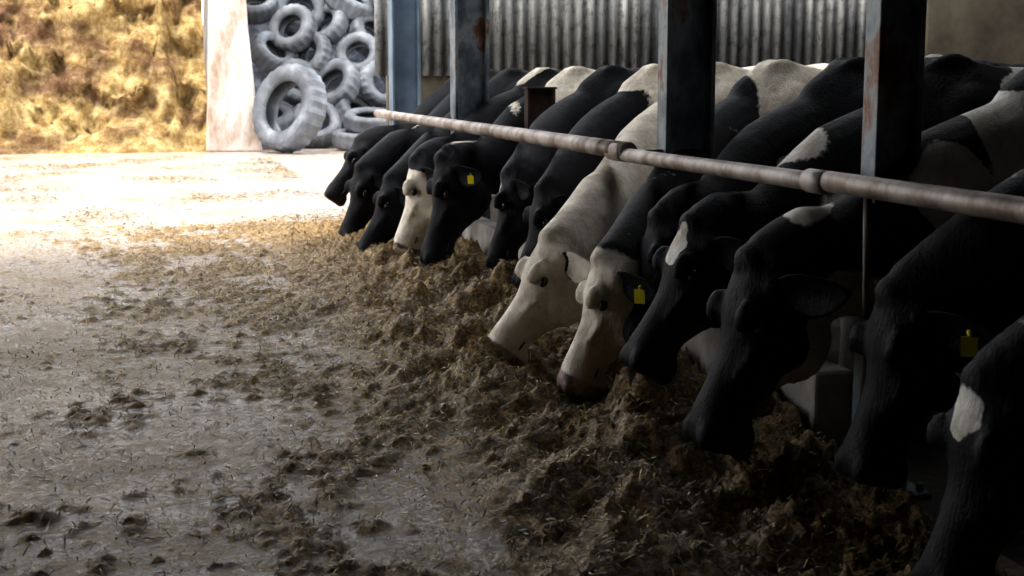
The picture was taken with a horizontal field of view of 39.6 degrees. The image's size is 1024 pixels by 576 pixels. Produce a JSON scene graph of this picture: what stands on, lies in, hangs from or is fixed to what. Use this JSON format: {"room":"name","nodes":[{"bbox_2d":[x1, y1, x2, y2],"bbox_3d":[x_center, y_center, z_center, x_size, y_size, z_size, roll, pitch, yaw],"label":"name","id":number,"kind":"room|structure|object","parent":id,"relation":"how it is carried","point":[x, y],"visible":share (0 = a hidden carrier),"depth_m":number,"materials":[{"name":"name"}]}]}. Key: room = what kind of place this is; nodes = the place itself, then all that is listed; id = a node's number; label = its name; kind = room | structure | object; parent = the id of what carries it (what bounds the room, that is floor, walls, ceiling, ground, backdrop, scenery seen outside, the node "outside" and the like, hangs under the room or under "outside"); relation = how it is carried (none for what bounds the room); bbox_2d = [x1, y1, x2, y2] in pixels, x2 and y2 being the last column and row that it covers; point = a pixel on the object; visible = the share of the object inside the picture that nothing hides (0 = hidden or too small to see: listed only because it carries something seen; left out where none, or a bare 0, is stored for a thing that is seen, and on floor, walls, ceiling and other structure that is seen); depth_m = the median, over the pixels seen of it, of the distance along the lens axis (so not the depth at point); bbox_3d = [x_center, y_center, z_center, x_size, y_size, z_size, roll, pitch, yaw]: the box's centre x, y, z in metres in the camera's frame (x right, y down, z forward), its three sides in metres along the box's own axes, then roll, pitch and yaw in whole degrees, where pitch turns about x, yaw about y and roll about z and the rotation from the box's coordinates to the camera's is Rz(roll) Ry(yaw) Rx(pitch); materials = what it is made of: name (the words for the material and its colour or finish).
{"room":"farm building","nodes":[
{"label":"farm building","id":0,"kind":"room"},
{"bbox_2d":[203,0,261,151],"bbox_3d":[-6.115,-5.338,30.279,1.083,4.600,5.400,-2,9,-14],"label":"wall","id":1,"kind":"structure","parent":0,"point":[230,87],"depth_m":27.83,"materials":[{"name":"concrete"}]},
{"bbox_2d":[0,147,1023,575],"bbox_3d":[-6.991,-2.687,28.051,80.000,0.001,82.000,-2,9,-14],"label":"ground","id":2,"kind":"structure","parent":0,"point":[318,167],"depth_m":18.38,"materials":[{"name":"concrete"}]},
{"bbox_2d":[0,0,206,154],"bbox_3d":[-14.104,-6.054,29.247,15.019,6.317,7.731,-2,9,-14],"label":"pile","id":3,"kind":"object","parent":2,"relation":"on","point":[77,76],"visible":1,"depth_m":28.21,"materials":[{"name":"yellow plant"}]},
{"bbox_2d":[252,63,327,152],"bbox_3d":[-4.300,-3.471,27.467,1.714,1.725,0.890,6,11,38],"label":"tire","id":4,"kind":"object","parent":2,"relation":"on","point":[311,116],"visible":1,"depth_m":27.20,"materials":[{"name":"grey rubber"}]},
{"bbox_2d":[246,0,385,149],"bbox_3d":[-3.094,-5.754,30.598,6.037,5.382,5.667,-1,8,-7],"label":"pile","id":5,"kind":"object","parent":2,"relation":"on","point":[348,114],"visible":0.36,"depth_m":30.15,"materials":[{"name":"grey rubber"}]},
{"bbox_2d":[248,0,385,147],"bbox_3d":[-2.169,-5.932,32.272,8.000,5.200,4.270,-2,9,-14],"label":"sheet","id":6,"kind":"object","parent":2,"relation":"on","point":[259,76],"visible":0.03,"depth_m":31.27,"materials":[{"name":"plastic"}]},
{"bbox_2d":[324,78,449,205],"bbox_3d":[-0.318,-1.318,13.495,2.947,1.503,0.792,-3,9,-19],"label":"cow","id":7,"kind":"object","parent":2,"relation":"on","point":[335,192],"visible":0.09,"depth_m":13.10},
{"bbox_2d":[388,0,420,124],"bbox_3d":[-1.053,-2.908,13.837,0.400,4.550,0.360,-2,9,-14],"label":"steel column","id":8,"kind":"structure","parent":2,"relation":"on","point":[404,37],"depth_m":13.91,"materials":[{"name":"blue metal"}]},
{"bbox_2d":[338,69,596,236],"bbox_3d":[-0.133,-1.196,12.654,2.999,1.510,0.877,-4,9,-25],"label":"cow","id":9,"kind":"object","parent":2,"relation":"on","point":[370,169],"visible":0.14,"depth_m":12.03},
{"bbox_2d":[450,0,489,237],"bbox_3d":[-0.330,-2.487,10.956,0.390,4.550,0.320,-2,9,-14],"label":"steel column","id":10,"kind":"structure","parent":2,"relation":"on","point":[469,19],"depth_m":11.04,"materials":[{"name":"blue metal"}]},
{"bbox_2d":[393,67,560,254],"bbox_3d":[0.360,-0.981,11.183,2.985,1.504,0.993,-5,10,-31],"label":"cow","id":11,"kind":"object","parent":2,"relation":"on","point":[413,225],"visible":0.11,"depth_m":10.44},
{"bbox_2d":[357,68,640,251],"bbox_3d":[0.078,-1.066,11.886,3.059,1.537,0.966,-5,10,-30],"label":"cow","id":12,"kind":"object","parent":2,"relation":"on","point":[389,201],"visible":0.1,"depth_m":11.15},
{"bbox_2d":[0,155,1001,575],"bbox_3d":[-5.864,-0.777,13.661,9.435,0.386,25.844,-2,9,-14],"label":"straw","id":13,"kind":"object","parent":2,"relation":"on","point":[285,222],"visible":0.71,"depth_m":5.72,"materials":[{"name":"brown plant"}]},
{"bbox_2d":[0,214,1007,575],"bbox_3d":[-2.370,0.051,8.056,5.240,0.369,13.400,-2,9,-14],"label":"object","id":14,"kind":"structure","parent":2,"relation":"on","point":[68,565],"depth_m":5.36,"materials":[{"name":"grey concrete"}]},
{"bbox_2d":[420,66,595,266],"bbox_3d":[0.618,-0.862,10.370,2.883,1.505,0.948,-5,9,-28],"label":"cow","id":15,"kind":"object","parent":2,"relation":"on","point":[466,174],"visible":0.26,"depth_m":9.69},
{"bbox_2d":[523,87,556,128],"bbox_3d":[0.195,-0.731,10.001,0.220,1.352,0.120,-2,9,-14],"label":"stanchion","id":16,"kind":"object","parent":2,"relation":"on","point":[537,100],"visible":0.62,"depth_m":9.90,"materials":[{"name":"metal"}]},
{"bbox_2d":[488,62,750,367],"bbox_3d":[1.062,-0.442,7.497,3.442,1.505,1.174,-7,11,-42],"label":"cow","id":17,"kind":"object","parent":2,"relation":"on","point":[545,301],"visible":0.23,"depth_m":6.37},
{"bbox_2d":[485,65,754,269],"bbox_3d":[0.864,-0.736,9.509,2.796,1.504,1.069,-6,10,-35],"label":"cow","id":18,"kind":"object","parent":2,"relation":"on","point":[519,176],"visible":0.22,"depth_m":8.65},
{"bbox_2d":[462,217,851,448],"bbox_3d":[0.424,0.044,8.131,0.150,0.360,6.160,-2,9,-14],"label":"wall","id":19,"kind":"structure","parent":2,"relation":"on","point":[822,401],"depth_m":5.19,"materials":[{"name":"concrete"}]},
{"bbox_2d":[511,63,827,285],"bbox_3d":[1.123,-0.622,8.728,2.695,1.505,0.962,-5,10,-29],"label":"cow","id":20,"kind":"object","parent":2,"relation":"on","point":[567,169],"visible":0.16,"depth_m":8.19},
{"bbox_2d":[657,0,716,158],"bbox_3d":[0.793,-1.811,6.339,0.355,4.550,0.240,-2,9,-14],"label":"steel column","id":21,"kind":"structure","parent":2,"relation":"on","point":[687,28],"depth_m":6.45,"materials":[{"name":"metal"}]},
{"bbox_2d":[386,0,1023,194],"bbox_3d":[3.534,-3.856,18.073,10.350,5.200,0.290,-2,9,-14],"label":"wall","id":22,"kind":"structure","parent":2,"relation":"on","point":[990,30],"depth_m":18.62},
{"bbox_2d":[557,59,1011,400],"bbox_3d":[1.359,-0.347,6.844,3.157,1.505,1.092,-6,10,-37],"label":"cow","id":23,"kind":"object","parent":2,"relation":"on","point":[614,284],"visible":0.23,"depth_m":5.89},
{"bbox_2d":[619,53,1023,443],"bbox_3d":[1.815,-0.171,5.645,2.874,1.505,0.765,-2,9,-16],"label":"cow","id":24,"kind":"object","parent":2,"relation":"on","point":[699,261],"visible":0.4,"depth_m":5.32},
{"bbox_2d":[623,57,1023,382],"bbox_3d":[1.701,-0.272,6.333,2.761,1.505,0.820,-3,9,-21],"label":"cow","id":25,"kind":"object","parent":2,"relation":"on","point":[837,91],"visible":0.2,"depth_m":6.02},
{"bbox_2d":[682,68,1023,459],"bbox_3d":[1.994,-0.072,4.976,2.853,1.502,0.814,-2,9,-14],"label":"cow","id":26,"kind":"object","parent":2,"relation":"on","point":[800,273],"visible":0.67,"depth_m":4.66},
{"bbox_2d":[859,198,870,400],"bbox_3d":[1.142,0.220,4.609,0.100,1.030,0.100,-2,9,-14],"label":"pipe","id":27,"kind":"object","parent":2,"relation":"on","point":[866,202],"visible":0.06,"depth_m":4.56,"materials":[{"name":"grey metal"}]},
{"bbox_2d":[852,0,931,499],"bbox_3d":[1.254,-1.549,4.545,0.285,4.550,0.220,-2,9,-14],"label":"steel column","id":28,"kind":"structure","parent":2,"relation":"on","point":[895,29],"depth_m":4.66,"materials":[{"name":"metal"}]},
{"bbox_2d":[374,109,1023,223],"bbox_3d":[0.269,-0.822,7.940,0.183,0.097,12.950,-2,9,-14],"label":"rail","id":29,"kind":"object","parent":28,"relation":"attached to","point":[995,206],"visible":1,"depth_m":5.04,"materials":[{"name":"grey metal"}]},
{"bbox_2d":[834,169,1023,489],"bbox_3d":[2.284,0.028,4.283,2.631,1.505,0.791,-1,8,-9],"label":"cow","id":30,"kind":"object","parent":2,"relation":"on","point":[960,287],"visible":0.92,"depth_m":4.08},
{"bbox_2d":[910,315,1023,575],"bbox_3d":[2.395,0.137,3.541,2.779,1.505,0.812,-1,8,-7],"label":"cow","id":31,"kind":"object","parent":2,"relation":"on","point":[981,438],"visible":1,"depth_m":3.44},
{"bbox_2d":[374,0,866,75],"bbox_3d":[1.846,-4.504,17.493,7.157,3.750,0.112,-2,9,-14],"label":"wall","id":32,"kind":"structure","parent":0,"point":[528,35],"depth_m":17.56,"materials":[{"name":"metal"}]}
]}

